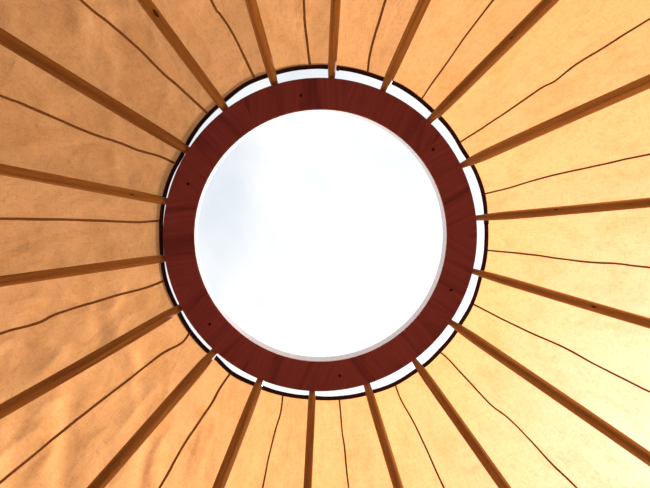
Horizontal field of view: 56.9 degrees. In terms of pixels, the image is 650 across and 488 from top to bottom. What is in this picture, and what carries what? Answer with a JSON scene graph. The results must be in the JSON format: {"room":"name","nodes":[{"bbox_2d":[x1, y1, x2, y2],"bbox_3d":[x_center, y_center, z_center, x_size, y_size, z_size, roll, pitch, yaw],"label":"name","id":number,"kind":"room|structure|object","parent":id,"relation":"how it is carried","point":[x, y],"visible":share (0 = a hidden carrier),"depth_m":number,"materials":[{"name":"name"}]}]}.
{"room":"traditional dwelling","nodes":[
{"label":"traditional dwelling","id":0,"kind":"room"},
{"bbox_3d":[0.057,0.146,-0.305,4.880,1.766,4.880,0,-86,-2],"label":"wall","id":1,"kind":"structure","parent":0,"visible":0},
{"bbox_2d":[0,255,164,286],"bbox_3d":[-1.447,0.186,1.198,1.950,1.427,0.036,-5,-86,-1],"label":"pole","id":2,"kind":"object","parent":1,"relation":"attached to","point":[42,275],"visible":0.9,"depth_m":1.74,"materials":[{"name":"brown wood"}]},
{"bbox_2d":[0,164,166,204],"bbox_3d":[-1.417,-0.303,1.161,1.948,1.427,0.039,13,-86,-3],"label":"pole","id":3,"kind":"object","parent":1,"relation":"attached to","point":[5,170],"visible":0.95,"depth_m":1.72,"materials":[{"name":"brown wood"}]},
{"bbox_2d":[0,304,182,418],"bbox_3d":[-1.296,0.703,1.238,1.946,1.430,0.046,-27,-85,0],"label":"pole","id":4,"kind":"object","parent":1,"relation":"attached to","point":[53,381],"visible":0.97,"depth_m":1.73,"materials":[{"name":"brown wood"}]},
{"bbox_2d":[0,28,188,153],"bbox_3d":[-1.221,-0.765,1.130,1.949,1.428,0.042,33,-87,-4],"label":"pole","id":5,"kind":"object","parent":1,"relation":"attached to","point":[7,40],"visible":1,"depth_m":1.66,"materials":[{"name":"brown wood"}]},
{"bbox_2d":[87,349,217,487],"bbox_3d":[-0.994,1.103,1.277,0.045,1.428,1.947,43,-88,-4],"label":"pole","id":6,"kind":"object","parent":1,"relation":"attached to","point":[126,452],"visible":0.99,"depth_m":1.77,"materials":[{"name":"brown wood"}]},
{"bbox_2d":[137,0,227,111],"bbox_3d":[-0.851,-1.149,1.117,0.039,1.432,1.954,-36,-85,1],"label":"pole","id":7,"kind":"object","parent":1,"relation":"attached to","point":[148,6],"visible":0.91,"depth_m":1.73,"materials":[{"name":"brown wood"}]},
{"bbox_2d":[212,378,263,487],"bbox_3d":[-0.566,1.377,1.313,0.046,1.431,1.951,23,-87,-3],"label":"pole","id":8,"kind":"object","parent":1,"relation":"attached to","point":[225,469],"visible":0.92,"depth_m":1.84,"materials":[{"name":"brown wood"}]},
{"bbox_2d":[0,0,649,487],"bbox_3d":[0.009,0.029,1.245,4.840,1.419,4.840,29,-87,-4],"label":"canvas","id":9,"kind":"object","parent":8,"relation":"on","point":[579,52],"visible":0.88,"depth_m":1.77,"materials":[{"name":"fabric"}]},
{"bbox_2d":[245,0,277,84],"bbox_3d":[-0.401,-1.369,1.115,0.041,1.433,1.956,-16,-85,0],"label":"pole","id":10,"kind":"object","parent":1,"relation":"attached to","point":[253,10],"visible":0.84,"depth_m":1.78,"materials":[{"name":"brown wood"}]},
{"bbox_2d":[303,391,315,487],"bbox_3d":[-0.091,1.487,1.339,0.032,1.426,1.950,4,-86,-2],"label":"pole","id":11,"kind":"object","parent":1,"relation":"attached to","point":[308,468],"visible":0.88,"depth_m":1.87,"materials":[{"name":"brown wood"}]},
{"bbox_2d":[328,0,340,77],"bbox_3d":[0.074,-1.427,1.126,0.035,1.431,1.955,2,-86,-2],"label":"pole","id":12,"kind":"object","parent":1,"relation":"attached to","point":[335,4],"visible":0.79,"depth_m":1.80,"materials":[{"name":"brown wood"}]},
{"bbox_2d":[163,78,476,390],"bbox_3d":[-0.013,-0.022,1.932,0.998,0.057,0.998,0,-86,-2],"label":"ring","id":13,"kind":"object","parent":12,"relation":"attached to","point":[191,289],"visible":1,"depth_m":1.91,"materials":[{"name":"brown wood"}]},
{"bbox_2d":[364,383,403,487],"bbox_3d":[0.432,1.429,1.349,0.038,1.427,1.949,-17,-85,0],"label":"pole","id":14,"kind":"object","parent":1,"relation":"attached to","point":[385,445],"visible":0.93,"depth_m":1.86,"materials":[{"name":"brown wood"}]},
{"bbox_2d":[380,0,430,91],"bbox_3d":[0.580,-1.316,1.148,0.042,1.429,1.954,22,-87,-3],"label":"pole","id":15,"kind":"object","parent":1,"relation":"attached to","point":[421,6],"visible":0.85,"depth_m":1.78,"materials":[{"name":"brown wood"}]},
{"bbox_2d":[412,359,510,487],"bbox_3d":[0.873,1.209,1.346,0.037,1.427,1.951,-36,-85,1],"label":"pole","id":16,"kind":"object","parent":1,"relation":"attached to","point":[485,460],"visible":0.88,"depth_m":1.82,"materials":[{"name":"brown wood"}]},
{"bbox_2d":[427,0,558,123],"bbox_3d":[1.009,-1.039,1.182,0.041,1.432,1.956,43,-88,-4],"label":"pole","id":17,"kind":"object","parent":1,"relation":"attached to","point":[543,6],"visible":0.91,"depth_m":1.73,"materials":[{"name":"brown wood"}]},
{"bbox_2d":[449,320,649,466],"bbox_3d":[1.234,0.828,1.329,1.953,1.431,0.039,33,-87,-4],"label":"pole","id":18,"kind":"object","parent":1,"relation":"attached to","point":[586,415],"visible":0.91,"depth_m":1.74,"materials":[{"name":"brown wood"}]},
{"bbox_2d":[460,74,649,167],"bbox_3d":[1.320,-0.623,1.222,1.956,1.432,0.044,-26,-85,0],"label":"pole","id":19,"kind":"object","parent":1,"relation":"attached to","point":[642,84],"visible":0.88,"depth_m":1.72,"materials":[{"name":"brown wood"}]},
{"bbox_2d":[472,268,649,328],"bbox_3d":[1.430,0.379,1.302,1.951,1.425,0.039,14,-86,-3],"label":"pole","id":20,"kind":"object","parent":1,"relation":"attached to","point":[629,317],"visible":0.94,"depth_m":1.77,"materials":[{"name":"brown wood"}]},
{"bbox_2d":[476,197,649,220],"bbox_3d":[1.461,-0.154,1.263,1.953,1.426,0.035,-7,-86,-1],"label":"pole","id":21,"kind":"object","parent":1,"relation":"attached to","point":[639,203],"visible":0.91,"depth_m":1.76,"materials":[{"name":"brown wood"}]}
]}

